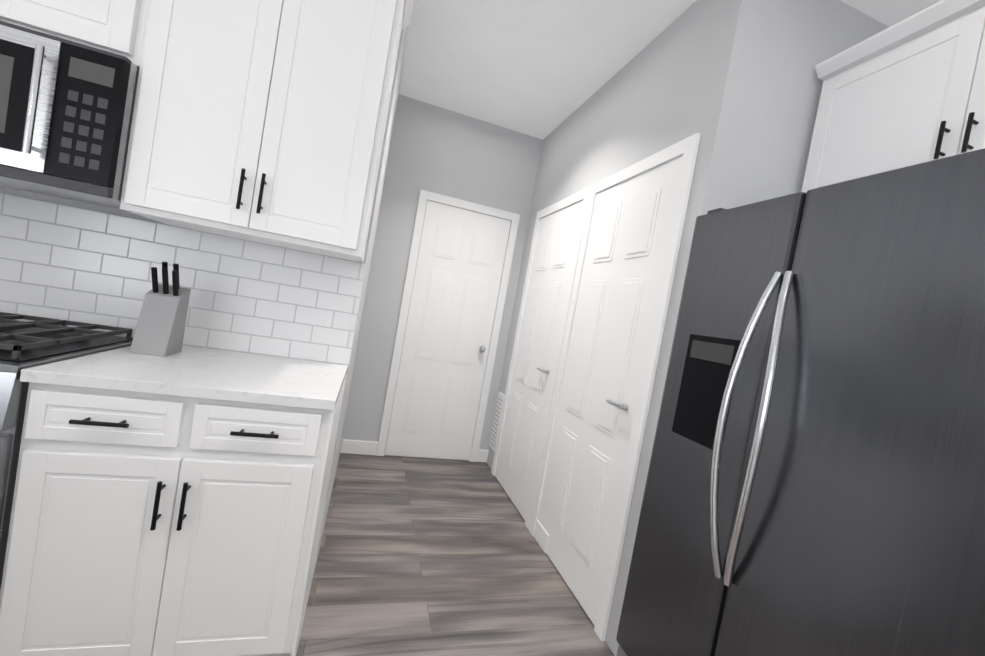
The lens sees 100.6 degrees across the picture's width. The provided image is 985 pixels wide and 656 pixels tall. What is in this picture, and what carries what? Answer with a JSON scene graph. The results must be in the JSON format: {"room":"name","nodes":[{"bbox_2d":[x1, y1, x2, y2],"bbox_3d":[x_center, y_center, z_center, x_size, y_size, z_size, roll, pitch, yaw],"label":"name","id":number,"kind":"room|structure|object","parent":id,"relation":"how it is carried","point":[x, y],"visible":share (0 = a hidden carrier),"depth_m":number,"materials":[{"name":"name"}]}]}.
{"room":"kitchen","nodes":[
{"label":"kitchen","id":0,"kind":"room"},
{"bbox_2d":[0,27,406,562],"bbox_3d":[-2.063,-0.557,2.113,2.750,2.740,1.460,9,2,-17],"label":"wall","id":1,"kind":"structure","parent":0,"point":[387,139],"depth_m":1.94,"materials":[{"name":"paint"}]},
{"bbox_2d":[0,0,147,67],"bbox_3d":[-1.418,-1.186,1.298,0.715,0.625,0.351,9,2,-17],"label":"upper cabinet","id":2,"kind":"object","parent":1,"relation":"attached to","point":[113,26],"depth_m":1.21,"materials":[{"name":"white wood"}]},
{"bbox_2d":[0,21,138,209],"bbox_3d":[-1.497,-0.665,1.274,0.709,0.415,0.436,9,2,-17],"label":"microwave","id":3,"kind":"object","parent":2,"relation":"attached to","point":[66,110],"visible":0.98,"depth_m":1.18,"materials":[{"name":"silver metal"}]},
{"bbox_2d":[0,192,365,366],"bbox_3d":[-1.649,-0.228,1.494,2.220,0.467,0.008,9,2,-17],"label":"backsplash","id":4,"kind":"structure","parent":1,"relation":"attached to","point":[66,262],"depth_m":1.61,"materials":[{"name":"tile"}]},
{"bbox_2d":[119,0,407,262],"bbox_3d":[-0.808,-0.861,1.503,0.802,1.068,0.351,9,2,-17],"label":"upper cabinet","id":5,"kind":"object","parent":1,"relation":"attached to","point":[262,121],"depth_m":1.35,"materials":[{"name":"white wood"}]},
{"bbox_2d":[342,94,542,460],"bbox_3d":[-0.392,-0.306,3.318,1.180,2.740,0.120,9,2,-17],"label":"wall","id":6,"kind":"structure","parent":0,"point":[440,150],"depth_m":3.17,"materials":[{"name":"paint"}]},
{"bbox_2d":[340,439,377,454],"bbox_3d":[-1.012,0.929,3.174,0.310,0.105,0.014,9,2,-17],"label":"baseboard","id":7,"kind":"structure","parent":6,"relation":"attached to","point":[347,446],"depth_m":3.16,"materials":[{"name":"white wood"}]},
{"bbox_2d":[376,190,519,461],"bbox_3d":[-0.335,0.035,3.260,0.824,2.092,0.076,9,2,-17],"label":"door","id":8,"kind":"structure","parent":6,"relation":"in","point":[451,309],"depth_m":3.28,"materials":[{"name":"white wood"}]},
{"bbox_2d":[296,453,614,655],"bbox_3d":[-2.284,0.881,0.406,8.200,0.050,12.800,9,2,-17],"label":"floor","id":9,"kind":"structure","parent":0,"point":[429,557],"depth_m":1.92,"materials":[{"name":"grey wood"}]},
{"bbox_2d":[0,312,133,590],"bbox_3d":[-1.652,0.451,1.180,0.707,0.962,0.695,9,2,-17],"label":"range","id":10,"kind":"object","parent":9,"relation":"on","point":[38,341],"visible":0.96,"depth_m":1.09,"materials":[{"name":"metal"}]},
{"bbox_2d":[0,377,345,655],"bbox_3d":[-0.982,0.598,1.430,0.734,0.886,0.619,9,2,-17],"label":"base cabinet","id":11,"kind":"object","parent":9,"relation":"on","point":[172,504],"depth_m":1.12,"materials":[{"name":"white wood"}]},
{"bbox_2d":[20,345,347,404],"bbox_3d":[-0.902,0.148,1.411,0.734,0.030,0.626,9,2,-17],"label":"countertop","id":12,"kind":"structure","parent":11,"relation":"on","point":[194,369],"depth_m":1.25,"materials":[{"name":"white stone"}]},
{"bbox_2d":[129,262,190,356],"bbox_3d":[-1.146,-0.071,1.423,0.100,0.317,0.130,9,2,-17],"label":"knife block","id":13,"kind":"object","parent":12,"relation":"on","point":[160,328],"visible":1,"depth_m":1.40,"materials":[{"name":"grey"}]},
{"bbox_2d":[616,148,984,655],"bbox_3d":[1.066,0.524,1.206,0.868,1.753,0.910,9,2,-17],"label":"fridge","id":14,"kind":"object","parent":9,"relation":"on","point":[815,484],"visible":1,"depth_m":0.98,"materials":[{"name":"grey metal"}]},
{"bbox_2d":[487,0,719,469],"bbox_3d":[0.479,-0.129,2.620,0.120,2.740,1.930,9,2,-17],"label":"wall","id":15,"kind":"structure","parent":0,"point":[644,103],"depth_m":2.15,"materials":[{"name":"paint"}]},
{"bbox_2d":[489,392,504,450],"bbox_3d":[0.035,0.763,3.356,0.014,0.460,0.140,9,2,-17],"label":"air vent","id":16,"kind":"object","parent":15,"relation":"in","point":[496,421],"visible":0.98,"depth_m":3.34,"materials":[{"name":"white metal"}]},
{"bbox_2d":[491,186,590,529],"bbox_3d":[0.277,0.157,2.831,0.048,2.092,0.824,9,2,-17],"label":"hall door","id":17,"kind":"structure","parent":15,"relation":"in","point":[542,318],"depth_m":2.76,"materials":[{"name":"white wood"}]},
{"bbox_2d":[533,519,548,553],"bbox_3d":[0.265,1.180,2.382,0.014,0.105,0.280,9,2,-17],"label":"baseboard","id":18,"kind":"structure","parent":15,"relation":"attached to","point":[541,535],"depth_m":2.32,"materials":[{"name":"white wood"}]},
{"bbox_2d":[529,133,700,641],"bbox_3d":[0.507,0.225,2.036,0.048,2.092,0.824,9,2,-17],"label":"hall door","id":19,"kind":"structure","parent":15,"relation":"in","point":[623,283],"depth_m":1.91,"materials":[{"name":"white wood"}]},
{"bbox_2d":[399,0,940,139],"bbox_3d":[-1.801,-1.881,0.311,8.200,0.080,12.800,9,2,-17],"label":"ceiling","id":20,"kind":"structure","parent":0,"point":[541,69],"depth_m":2.30,"materials":[{"name":"paint"}]},
{"bbox_2d":[605,0,888,655],"bbox_3d":[1.070,0.005,1.732,0.770,2.740,0.120,9,2,-17],"label":"wall","id":21,"kind":"structure","parent":0,"point":[759,102],"depth_m":1.60,"materials":[{"name":"paint"}]},
{"bbox_3d":[2.399,0.342,-1.276,0.120,2.740,6.670,9,2,-17],"label":"wall","id":22,"kind":"structure","parent":0,"visible":0},
{"bbox_2d":[801,0,984,192],"bbox_3d":[1.555,-0.685,1.236,0.349,0.580,0.945,9,2,-17],"label":"upper cabinet","id":23,"kind":"object","parent":22,"relation":"attached to","point":[908,91],"depth_m":1.34,"materials":[{"name":"white wood"}]}
]}

